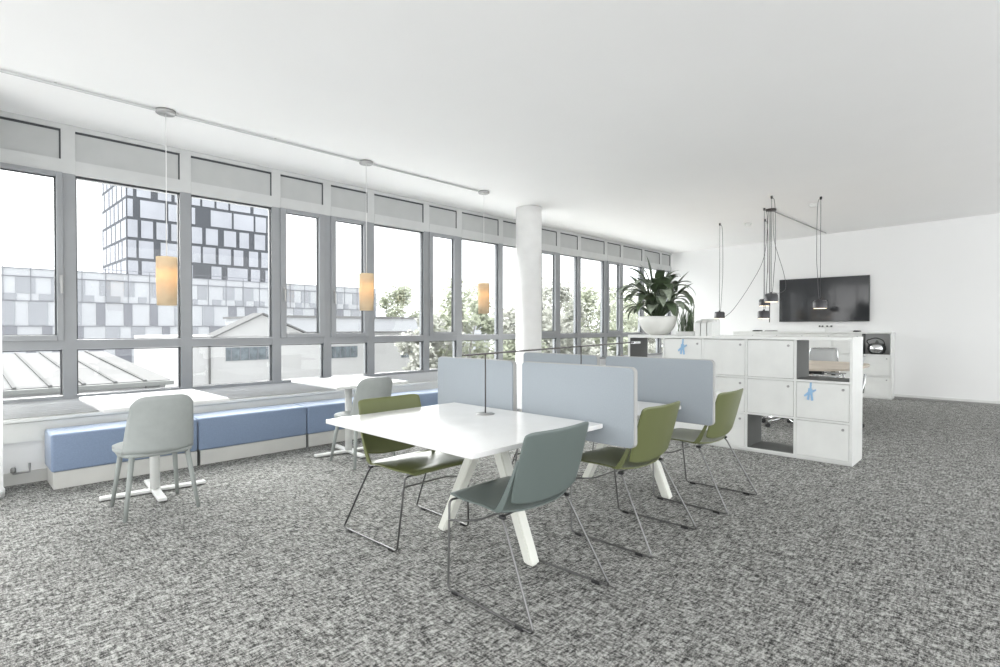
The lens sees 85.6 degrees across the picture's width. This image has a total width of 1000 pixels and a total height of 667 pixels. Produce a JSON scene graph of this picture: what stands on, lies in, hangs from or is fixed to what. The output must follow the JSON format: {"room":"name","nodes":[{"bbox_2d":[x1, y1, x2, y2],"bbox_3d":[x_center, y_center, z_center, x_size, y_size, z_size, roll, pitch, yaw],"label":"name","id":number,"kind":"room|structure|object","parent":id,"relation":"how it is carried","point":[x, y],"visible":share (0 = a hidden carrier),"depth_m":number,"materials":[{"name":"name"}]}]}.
{"room":"open-plan office","nodes":[
{"label":"open-plan office","id":0,"kind":"room"},
{"bbox_2d":[3,354,662,473],"bbox_3d":[-1.268,0.868,7.346,0.305,0.660,15.220,1,1,44],"label":"window sill","id":1,"kind":"structure","parent":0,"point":[17,455],"depth_m":4.74,"materials":[{"name":"paint"}]},
{"bbox_2d":[10,463,30,474],"bbox_3d":[-3.897,1.101,4.390,0.053,0.079,0.127,1,1,44],"label":"radiator valve","id":2,"kind":"object","parent":1,"relation":"attached to","point":[12,470],"visible":1,"depth_m":4.37,"materials":[{"name":"silver metal"}]},
{"bbox_2d":[3,468,46,486],"bbox_3d":[-1.188,1.149,7.258,0.014,0.100,15.200,1,1,44],"label":"baseboard","id":3,"kind":"structure","parent":1,"relation":"attached to","point":[36,475],"depth_m":4.43,"materials":[{"name":"paint"}]},
{"bbox_2d":[0,116,69,403],"bbox_3d":[-3.936,-0.592,4.490,0.153,2.325,0.550,1,1,44],"label":"window","id":4,"kind":"structure","parent":1,"relation":"attached to","point":[25,147],"depth_m":4.59,"materials":[{"name":"paint"}]},
{"bbox_2d":[68,130,186,398],"bbox_3d":[-3.447,-0.599,5.034,0.104,2.325,0.910,1,1,44],"label":"window","id":5,"kind":"structure","parent":1,"relation":"attached to","point":[89,156],"depth_m":4.96,"materials":[{"name":"paint"}]},
{"bbox_2d":[185,154,276,389],"bbox_3d":[-2.820,-0.606,5.686,0.104,2.325,0.900,1,1,44],"label":"window","id":6,"kind":"structure","parent":1,"relation":"attached to","point":[212,179],"depth_m":5.64,"materials":[{"name":"paint"}]},
{"bbox_2d":[276,173,327,382],"bbox_3d":[-2.279,-0.612,6.213,0.153,2.325,0.610,1,1,44],"label":"window","id":7,"kind":"structure","parent":1,"relation":"attached to","point":[294,196],"depth_m":6.20,"materials":[{"name":"paint"}]},
{"bbox_2d":[327,184,370,377],"bbox_3d":[-1.860,-0.616,6.650,0.153,2.325,0.600,1,1,44],"label":"window","id":8,"kind":"structure","parent":1,"relation":"attached to","point":[344,205],"depth_m":6.59,"materials":[{"name":"paint"}]},
{"bbox_2d":[371,193,426,375],"bbox_3d":[-1.362,-0.623,7.204,0.104,2.325,0.890,1,1,44],"label":"window","id":9,"kind":"structure","parent":1,"relation":"attached to","point":[401,214],"depth_m":7.25,"materials":[{"name":"paint"}]},
{"bbox_2d":[426,204,458,371],"bbox_3d":[-0.824,-0.628,7.728,0.153,2.325,0.610,1,1,44],"label":"window","id":10,"kind":"structure","parent":1,"relation":"attached to","point":[441,222],"depth_m":7.72,"materials":[{"name":"paint"}]},
{"bbox_2d":[459,211,500,359],"bbox_3d":[-0.326,-0.634,8.282,0.104,2.325,0.880,1,1,44],"label":"window","id":11,"kind":"structure","parent":1,"relation":"attached to","point":[471,226],"depth_m":8.33,"materials":[{"name":"paint"}]},
{"bbox_2d":[501,220,515,359],"bbox_3d":[0.291,-0.642,8.923,0.104,2.325,0.900,1,1,44],"label":"window","id":12,"kind":"structure","parent":1,"relation":"attached to","point":[508,229],"depth_m":8.63,"materials":[{"name":"paint"}]},
{"bbox_2d":[542,229,558,352],"bbox_3d":[0.825,-0.647,9.443,0.153,2.325,0.590,1,1,44],"label":"window","id":13,"kind":"structure","parent":1,"relation":"attached to","point":[550,239],"depth_m":9.57,"materials":[{"name":"paint"}]},
{"bbox_2d":[559,232,578,353],"bbox_3d":[1.230,-0.652,9.900,0.104,2.325,0.630,1,1,44],"label":"window","id":14,"kind":"structure","parent":1,"relation":"attached to","point":[568,244],"depth_m":10.04,"materials":[{"name":"paint"}]},
{"bbox_2d":[579,236,605,358],"bbox_3d":[1.760,-0.659,10.452,0.104,2.325,0.900,1,1,44],"label":"window","id":15,"kind":"structure","parent":1,"relation":"attached to","point":[593,249],"depth_m":10.59,"materials":[{"name":"paint"}]},
{"bbox_2d":[606,242,621,356],"bbox_3d":[2.297,-0.664,10.975,0.153,2.325,0.600,1,1,44],"label":"window","id":16,"kind":"structure","parent":1,"relation":"attached to","point":[613,251],"depth_m":11.06,"materials":[{"name":"paint"}]},
{"bbox_2d":[622,245,642,355],"bbox_3d":[2.793,-0.671,11.526,0.104,2.325,0.880,1,1,44],"label":"window","id":17,"kind":"structure","parent":1,"relation":"attached to","point":[631,256],"depth_m":11.52,"materials":[{"name":"paint"}]},
{"bbox_2d":[643,249,660,354],"bbox_3d":[3.375,-0.677,12.131,0.104,2.325,0.800,1,1,44],"label":"window","id":18,"kind":"structure","parent":1,"relation":"attached to","point":[654,258],"depth_m":12.15,"materials":[{"name":"paint"}]},
{"bbox_2d":[661,253,670,353],"bbox_3d":[3.825,-0.682,12.600,0.104,2.325,0.500,1,1,44],"label":"window","id":19,"kind":"structure","parent":1,"relation":"attached to","point":[665,259],"depth_m":12.60,"materials":[{"name":"paint"}]},
{"bbox_2d":[0,111,671,271],"bbox_3d":[-1.274,-1.615,7.323,0.150,0.428,15.220,1,1,44],"label":"trim","id":20,"kind":"structure","parent":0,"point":[2,113],"depth_m":5.73,"materials":[{"name":"paint"}]},
{"bbox_2d":[0,398,999,666],"bbox_3d":[2.152,1.293,4.202,9.900,0.120,15.420,1,1,44],"label":"floor","id":21,"kind":"structure","parent":0,"point":[891,558],"depth_m":2.89,"materials":[{"name":"carpet"}]},
{"bbox_2d":[0,209,4,498],"bbox_3d":[-3.919,-0.280,3.965,0.400,3.032,0.400,1,1,44],"label":"column","id":22,"kind":"structure","parent":21,"relation":"on","point":[2,489],"depth_m":4.06,"materials":[{"name":"paint"}]},
{"bbox_2d":[45,418,197,489],"bbox_3d":[-3.288,1.008,4.741,0.373,0.438,1.055,1,1,44],"label":"bench","id":23,"kind":"object","parent":21,"relation":"on","point":[82,454],"visible":0.71,"depth_m":4.43,"materials":[{"name":"blue fabric"}]},
{"bbox_2d":[79,389,229,501],"bbox_3d":[-2.667,0.861,4.169,0.890,0.734,0.800,1,1,44],"label":"pedestal table","id":24,"kind":"object","parent":21,"relation":"on","point":[118,402],"visible":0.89,"depth_m":4.17,"materials":[{"name":"white laminate"}]},
{"bbox_2d":[110,394,199,522],"bbox_3d":[-2.468,0.828,3.851,0.527,0.824,0.472,1,1,44],"label":"shell chair","id":25,"kind":"object","parent":21,"relation":"on","point":[158,425],"visible":1,"depth_m":3.68,"materials":[{"name":"grey plastic"}]},
{"bbox_2d":[193,404,306,464],"bbox_3d":[-2.554,1.000,5.506,0.373,0.438,1.055,1,1,44],"label":"bench","id":26,"kind":"object","parent":21,"relation":"on","point":[225,435],"visible":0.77,"depth_m":5.35,"materials":[{"name":"blue fabric"}]},
{"bbox_2d":[293,397,361,446],"bbox_3d":[-1.819,0.991,6.270,0.373,0.438,1.055,1,1,44],"label":"bench","id":27,"kind":"object","parent":21,"relation":"on","point":[318,432],"visible":0.28,"depth_m":5.91,"materials":[{"name":"blue fabric"}]},
{"bbox_2d":[293,397,353,433],"bbox_3d":[-1.820,0.923,6.268,0.373,0.302,1.052,1,1,44],"label":"cushion","id":28,"kind":"object","parent":27,"relation":"on","point":[317,412],"depth_m":5.91,"materials":[{"name":"blue fabric"}]},
{"bbox_2d":[291,375,407,457],"bbox_3d":[-1.534,0.846,5.499,0.920,0.734,0.790,1,1,44],"label":"pedestal table","id":29,"kind":"object","parent":21,"relation":"on","point":[347,383],"visible":0.65,"depth_m":5.50,"materials":[{"name":"white laminate"}]},
{"bbox_2d":[329,377,395,469],"bbox_3d":[-1.316,0.814,5.172,0.527,0.824,0.472,1,1,44],"label":"shell chair","id":30,"kind":"object","parent":21,"relation":"on","point":[374,387],"visible":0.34,"depth_m":4.96,"materials":[{"name":"grey plastic"}]},
{"bbox_2d":[344,394,468,551],"bbox_3d":[-0.567,0.830,3.418,0.624,0.824,0.588,1,1,44],"label":"chair","id":31,"kind":"object","parent":21,"relation":"on","point":[424,461],"visible":0.74,"depth_m":3.41,"materials":[{"name":"green plastic"}]},
{"bbox_2d":[391,388,437,406],"bbox_3d":[-1.085,0.983,7.034,0.373,0.438,1.055,1,1,44],"label":"bench","id":32,"kind":"object","parent":21,"relation":"on","point":[428,397],"visible":0.03,"depth_m":6.97,"materials":[{"name":"blue fabric"}]},
{"bbox_2d":[512,449,519,464],"bbox_3d":[0.097,0.821,4.216,0.624,0.824,0.588,1,1,44],"label":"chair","id":33,"kind":"object","parent":21,"relation":"on","point":[516,452],"visible":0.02,"depth_m":3.88,"materials":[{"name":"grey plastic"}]},
{"bbox_2d":[326,391,722,565],"bbox_3d":[0.472,0.870,3.863,1.270,0.735,3.030,1,1,44],"label":"work table","id":34,"kind":"object","parent":21,"relation":"on","point":[454,428],"visible":0.56,"depth_m":3.03,"materials":[{"name":"white laminate"}]},
{"bbox_2d":[438,356,516,410],"bbox_3d":[-0.180,0.401,3.860,0.778,0.448,0.126,1,1,44],"label":"screen","id":35,"kind":"object","parent":34,"relation":"attached to","point":[460,379],"visible":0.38,"depth_m":3.81,"materials":[{"name":"fabric"}]},
{"bbox_2d":[462,341,640,415],"bbox_3d":[0.502,0.288,4.018,0.116,0.424,2.085,1,1,44],"label":"table lamp","id":36,"kind":"object","parent":34,"relation":"on","point":[485,413],"visible":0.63,"depth_m":3.62,"materials":[{"name":"brown metal"}]},
{"bbox_2d":[524,352,599,364],"bbox_3d":[0.504,0.393,4.571,0.778,0.448,0.126,1,1,44],"label":"screen","id":37,"kind":"object","parent":34,"relation":"attached to","point":[528,356],"visible":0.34,"depth_m":4.52,"materials":[{"name":"fabric"}]},
{"bbox_2d":[522,361,637,448],"bbox_3d":[0.452,0.408,3.253,0.820,0.448,0.126,1,1,44],"label":"screen","id":38,"kind":"object","parent":34,"relation":"attached to","point":[605,395],"visible":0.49,"depth_m":3.15,"materials":[{"name":"fabric"}]},
{"bbox_2d":[606,356,714,425],"bbox_3d":[1.147,0.400,3.954,0.850,0.448,0.126,1,1,44],"label":"screen","id":39,"kind":"object","parent":34,"relation":"attached to","point":[691,382],"visible":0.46,"depth_m":3.80,"materials":[{"name":"fabric"}]},
{"bbox_2d":[447,421,609,633],"bbox_3d":[0.112,0.839,2.651,0.624,0.824,0.588,1,1,44],"label":"chair","id":40,"kind":"object","parent":21,"relation":"on","point":[548,464],"visible":0.97,"depth_m":2.51,"materials":[{"name":"green plastic"}]},
{"bbox_2d":[516,205,541,393],"bbox_3d":[0.425,-0.329,7.994,0.400,3.039,0.400,1,1,44],"label":"column","id":41,"kind":"structure","parent":21,"relation":"on","point":[528,218],"depth_m":7.83,"materials":[{"name":"paint"}]},
{"bbox_2d":[570,401,696,557],"bbox_3d":[0.810,0.830,3.392,0.624,0.824,0.588,1,1,44],"label":"chair","id":42,"kind":"object","parent":21,"relation":"on","point":[655,427],"visible":0.96,"depth_m":3.26,"materials":[{"name":"green plastic"}]},
{"bbox_2d":[652,388,756,513],"bbox_3d":[1.521,0.823,4.088,0.624,0.824,0.588,1,1,44],"label":"chair","id":43,"kind":"object","parent":21,"relation":"on","point":[727,403],"visible":0.88,"depth_m":3.95,"materials":[{"name":"green plastic"}]},
{"bbox_2d":[628,335,862,466],"bbox_3d":[2.542,0.619,5.910,2.329,1.190,0.450,1,1,44],"label":"base cabinet","id":44,"kind":"object","parent":21,"relation":"on","point":[772,372],"visible":0.56,"depth_m":5.40,"materials":[{"name":"white paint"}]},
{"bbox_2d":[613,258,695,334],"bbox_3d":[1.859,-0.453,6.486,0.983,0.942,1.000,1,1,44],"label":"potted plant","id":45,"kind":"object","parent":44,"relation":"on","point":[657,323],"visible":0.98,"depth_m":6.30,"materials":[{"name":"green plant"}]},
{"bbox_2d":[638,316,677,334],"bbox_3d":[1.881,-0.093,6.444,0.456,0.222,0.456,1,1,44],"label":"plant pot","id":46,"kind":"object","parent":45,"relation":"attached to","point":[652,325],"depth_m":6.28,"materials":[{"name":"white ceramic"}]},
{"bbox_2d":[678,339,686,354],"bbox_3d":[2.050,0.150,6.071,0.105,0.175,0.008,1,1,44],"label":"tag","id":47,"kind":"object","parent":44,"relation":"hanging from","point":[683,346],"visible":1,"depth_m":6.07,"materials":[{"name":"blue paper"}]},
{"bbox_2d":[676,305,694,334],"bbox_3d":[2.176,-0.172,6.250,0.253,0.386,0.236,1,1,44],"label":"snake plant","id":48,"kind":"object","parent":44,"relation":"on","point":[689,326],"visible":0.97,"depth_m":6.23,"materials":[{"name":"green plant"}]},
{"bbox_2d":[695,319,719,335],"bbox_3d":[2.307,-0.069,6.007,0.200,0.185,0.200,1,1,44],"label":"file holder","id":49,"kind":"object","parent":44,"relation":"on","point":[703,327],"visible":1,"depth_m":5.94,"materials":[{"name":"white paint"}]},
{"bbox_2d":[804,383,815,400],"bbox_3d":[2.976,0.558,5.185,0.105,0.175,0.008,1,1,44],"label":"tag","id":50,"kind":"object","parent":44,"relation":"hanging from","point":[808,394],"visible":1,"depth_m":5.18,"materials":[{"name":"blue paper"}]},
{"bbox_2d":[762,373,813,426],"bbox_3d":[3.714,0.731,7.019,0.617,0.940,0.619,0,1,35],"label":"office chair","id":51,"kind":"object","parent":21,"relation":"on","point":[767,424],"visible":0.16,"depth_m":6.96,"materials":[{"name":"grey fabric"}]},
{"bbox_2d":[733,331,894,399],"bbox_3d":[6.050,0.562,10.631,2.764,1.200,0.320,1,1,44],"label":"base cabinet","id":52,"kind":"object","parent":21,"relation":"on","point":[880,378],"visible":0.28,"depth_m":9.80,"materials":[{"name":"white paint"}]},
{"bbox_2d":[866,338,886,353],"bbox_3d":[6.850,0.224,9.827,0.308,0.297,0.290,1,1,44],"label":"kettle","id":53,"kind":"object","parent":52,"relation":"in","point":[873,348],"visible":0.99,"depth_m":9.73,"materials":[{"name":"metal"}]},
{"bbox_2d":[809,347,840,377],"bbox_3d":[5.345,0.709,9.034,0.617,0.940,0.619,1,1,44],"label":"office chair","id":54,"kind":"object","parent":21,"relation":"on","point":[816,353],"visible":0.28,"depth_m":9.20,"materials":[{"name":"white plastic"}]},
{"bbox_2d":[809,360,869,375],"bbox_3d":[3.968,0.817,8.540,3.000,0.744,2.060,1,1,44],"label":"conference table","id":55,"kind":"object","parent":21,"relation":"on","point":[816,367],"visible":0.2,"depth_m":7.48,"materials":[{"name":"brown wood"}]},
{"bbox_2d":[818,354,866,427],"bbox_3d":[4.320,0.732,6.911,0.619,0.940,0.617,0,1,38],"label":"office chair","id":56,"kind":"object","parent":21,"relation":"on","point":[864,357],"visible":0.2,"depth_m":6.73,"materials":[{"name":"grey fabric"}]},
{"bbox_2d":[0,0,999,252],"bbox_3d":[2.231,-2.029,4.089,9.680,0.473,15.420,1,1,44],"label":"ceiling","id":57,"kind":"structure","parent":0,"point":[650,124],"depth_m":4.25,"materials":[{"name":"paint"}]},
{"bbox_2d":[155,107,177,305],"bbox_3d":[-2.726,-1.024,4.412,0.152,1.586,0.152,0,1,26],"label":"pendant lamp","id":58,"kind":"object","parent":57,"relation":"hanging from","point":[166,266],"visible":1,"depth_m":4.36,"materials":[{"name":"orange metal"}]},
{"bbox_2d":[0,69,477,191],"bbox_3d":[-2.927,-1.803,4.194,0.020,0.023,7.620,1,1,44],"label":"rail","id":59,"kind":"object","parent":57,"relation":"attached to","point":[1,70],"visible":1,"depth_m":4.62,"materials":[{"name":"metal"}]},
{"bbox_2d":[359,159,373,310],"bbox_3d":[-1.427,-1.039,5.763,0.152,1.586,0.152,0,1,26],"label":"pendant lamp","id":60,"kind":"object","parent":57,"relation":"hanging from","point":[366,280],"visible":1,"depth_m":5.71,"materials":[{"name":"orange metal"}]},
{"bbox_2d":[478,190,489,313],"bbox_3d":[-0.210,-1.053,7.029,0.152,1.586,0.152,0,1,26],"label":"pendant lamp","id":61,"kind":"object","parent":57,"relation":"hanging from","point":[483,288],"visible":1,"depth_m":6.97,"materials":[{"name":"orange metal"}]},
{"bbox_2d":[714,223,724,318],"bbox_3d":[3.785,-1.077,9.305,0.172,1.642,0.172,1,1,44],"label":"pendant lamp","id":62,"kind":"object","parent":57,"relation":"hanging from","point":[717,315],"visible":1,"depth_m":9.30,"materials":[{"name":"black metal"}]},
{"bbox_2d":[726,208,785,321],"bbox_3d":[4.013,-1.040,8.357,0.441,1.734,1.773,0,1,1],"label":"pendant lamp","id":63,"kind":"object","parent":57,"relation":"attached to","point":[769,209],"visible":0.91,"depth_m":8.30,"materials":[{"name":"brown metal"}]},
{"bbox_2d":[757,208,769,318],"bbox_3d":[4.015,-1.066,8.211,0.172,1.679,0.172,1,1,44],"label":"pendant lamp","id":64,"kind":"object","parent":57,"relation":"hanging from","point":[763,314],"visible":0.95,"depth_m":8.20,"materials":[{"name":"black metal"}]},
{"bbox_2d":[759,219,768,305],"bbox_3d":[4.426,-1.183,9.027,0.172,1.450,0.172,1,1,44],"label":"pendant lamp","id":65,"kind":"object","parent":57,"relation":"hanging from","point":[761,301],"visible":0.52,"depth_m":9.01,"materials":[{"name":"black metal"}]},
{"bbox_2d":[764,196,777,301],"bbox_3d":[3.759,-1.169,7.478,0.172,1.468,0.172,1,1,44],"label":"pendant lamp","id":66,"kind":"object","parent":57,"relation":"hanging from","point":[768,297],"visible":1,"depth_m":7.47,"materials":[{"name":"black metal"}]},
{"bbox_2d":[774,211,825,232],"bbox_3d":[5.224,-1.908,9.335,2.831,0.016,0.016,-1,1,-44],"label":"rail","id":67,"kind":"object","parent":57,"relation":"attached to","point":[774,211],"visible":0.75,"depth_m":9.18,"materials":[{"name":"grey metal"}]},
{"bbox_2d":[809,203,816,207],"bbox_3d":[4.629,-1.890,7.985,0.110,0.049,0.110,1,1,44],"label":"smoke detector","id":68,"kind":"object","parent":57,"relation":"attached to","point":[812,205],"visible":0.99,"depth_m":7.95,"materials":[{"name":"white paint"}]},
{"bbox_2d":[813,196,826,308],"bbox_3d":[4.491,-1.131,7.565,0.172,1.566,0.172,1,1,44],"label":"pendant lamp","id":69,"kind":"object","parent":57,"relation":"hanging from","point":[817,304],"visible":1,"depth_m":7.56,"materials":[{"name":"black metal"}]},
{"bbox_2d":[665,213,999,403],"bbox_3d":[7.505,-0.439,9.593,9.680,3.225,0.200,1,1,44],"label":"wall","id":70,"kind":"structure","parent":0,"point":[935,285],"depth_m":9.67,"materials":[{"name":"paint"}]},
{"bbox_2d":[779,275,869,321],"bbox_3d":[6.307,-0.662,10.560,1.550,0.860,0.062,1,1,44],"label":"television","id":71,"kind":"object","parent":70,"relation":"attached to","point":[847,298],"visible":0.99,"depth_m":10.48,"materials":[{"name":"black glass"}]},
{"bbox_2d":[819,325,832,331],"bbox_3d":[6.353,-0.102,10.534,0.240,0.131,0.045,1,1,44],"label":"bracket","id":72,"kind":"object","parent":70,"relation":"attached to","point":[820,326],"visible":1,"depth_m":10.53,"materials":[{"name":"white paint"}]},
{"bbox_2d":[894,394,999,405],"bbox_3d":[7.506,1.137,9.461,9.470,0.075,0.014,1,1,44],"label":"baseboard","id":73,"kind":"structure","parent":70,"relation":"attached to","point":[901,396],"depth_m":9.27,"materials":[{"name":"white paint"}]},
{"label":"outside","id":74,"kind":"structure","parent":0,"visible":0},
{"bbox_3d":[-36.442,7.770,104.467,182.800,0.300,220.000,1,1,44],"label":"ground","id":75,"kind":"structure","parent":74,"visible":0},
{"bbox_2d":[2,350,173,398],"bbox_3d":[-15.282,4.658,12.798,8.300,7.960,15.200,1,1,44],"label":"roof","id":76,"kind":"structure","parent":75,"relation":"on","point":[23,374],"depth_m":14.16,"materials":[{"name":"metal"}]},
{"bbox_2d":[102,184,267,281],"bbox_3d":[-56.100,-17.067,98.659,18.120,49.500,24.020,1,1,44],"label":"tower building","id":77,"kind":"structure","parent":75,"relation":"on","point":[229,240],"depth_m":91.46,"materials":[{"name":"white glass"}]},
{"bbox_2d":[1,263,376,363],"bbox_3d":[-53.147,0.081,70.157,14.140,15.840,77.500,1,1,44],"label":"office building","id":78,"kind":"structure","parent":75,"relation":"on","point":[110,305],"depth_m":67.32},
{"bbox_2d":[134,313,448,386],"bbox_3d":[-12.932,3.575,36.951,10.200,9.590,18.700,1,1,44],"label":"building","id":79,"kind":"structure","parent":75,"relation":"on","point":[239,363],"depth_m":29.87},
{"bbox_2d":[223,315,488,357],"bbox_3d":[-14.555,3.189,59.937,12.400,9.850,26.200,1,1,44],"label":"building","id":80,"kind":"structure","parent":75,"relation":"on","point":[306,323],"depth_m":52.24,"materials":[{"name":"metal"}]},
{"bbox_2d":[376,283,418,316],"bbox_3d":[-15.643,-0.200,84.671,7.491,16.092,8.307,0,1,-16],"label":"tree","id":81,"kind":"object","parent":75,"relation":"on","point":[401,296],"visible":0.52,"depth_m":83.00,"materials":[{"name":"green plant"}]},
{"bbox_2d":[394,312,464,370],"bbox_3d":[-3.729,3.648,27.663,3.621,9.657,3.215,0,1,-28],"label":"tree","id":82,"kind":"object","parent":75,"relation":"on","point":[407,347],"visible":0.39,"depth_m":26.88,"materials":[{"name":"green plant"}]},
{"bbox_2d":[415,277,508,363],"bbox_3d":[-1.702,2.589,29.663,4.675,11.731,4.561,0,1,21],"label":"tree","id":83,"kind":"object","parent":75,"relation":"on","point":[487,323],"visible":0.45,"depth_m":29.09,"materials":[{"name":"green plant"}]},
{"bbox_2d":[503,338,547,360],"bbox_3d":[1.830,4.181,29.514,3.328,8.552,3.242,1,1,44],"label":"shrub","id":84,"kind":"object","parent":75,"relation":"on","point":[509,356],"visible":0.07,"depth_m":29.34,"materials":[{"name":"green plant"}]},
{"bbox_2d":[489,296,569,358],"bbox_3d":[1.746,2.961,32.030,5.304,10.937,4.234,0,1,-17],"label":"tree","id":85,"kind":"object","parent":75,"relation":"on","point":[507,328],"visible":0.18,"depth_m":31.25,"materials":[{"name":"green plant"}]},
{"bbox_2d":[542,277,590,351],"bbox_3d":[3.345,2.291,35.830,4.970,12.193,5.231,0,1,-1],"label":"tree","id":86,"kind":"object","parent":75,"relation":"on","point":[547,290],"visible":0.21,"depth_m":35.06,"materials":[{"name":"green plant"}]},
{"bbox_2d":[560,324,614,356],"bbox_3d":[4.622,3.898,33.017,4.536,9.041,3.808,0,1,-8],"label":"shrub","id":87,"kind":"object","parent":75,"relation":"on","point":[590,350],"visible":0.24,"depth_m":32.68,"materials":[{"name":"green plant"}]},
{"bbox_2d":[561,281,627,354],"bbox_3d":[6.070,2.305,39.141,6.651,12.094,6.180,1,1,44],"label":"tree","id":88,"kind":"object","parent":75,"relation":"on","point":[587,297],"visible":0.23,"depth_m":38.36,"materials":[{"name":"green plant"}]},
{"bbox_2d":[598,323,633,355],"bbox_3d":[8.198,3.820,36.971,3.812,9.111,4.804,0,1,9],"label":"shrub","id":89,"kind":"object","parent":75,"relation":"on","point":[611,339],"visible":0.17,"depth_m":35.91,"materials":[{"name":"green plant"}]},
{"bbox_2d":[596,284,649,343],"bbox_3d":[10.123,2.073,43.983,5.472,12.450,6.318,0,1,-19],"label":"tree","id":90,"kind":"object","parent":75,"relation":"on","point":[633,321],"visible":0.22,"depth_m":43.37,"materials":[{"name":"green plant"}]},
{"bbox_2d":[611,273,662,352],"bbox_3d":[14.073,1.296,50.736,7.494,13.856,8.460,1,1,44],"label":"tree","id":91,"kind":"object","parent":75,"relation":"on","point":[648,273],"visible":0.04,"depth_m":50.03,"materials":[{"name":"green plant"}]},
{"bbox_2d":[623,327,662,352],"bbox_3d":[11.297,3.547,40.736,4.909,9.573,4.812,1,1,44],"label":"shrub","id":92,"kind":"object","parent":75,"relation":"on","point":[652,343],"visible":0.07,"depth_m":39.60,"materials":[{"name":"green plant"}]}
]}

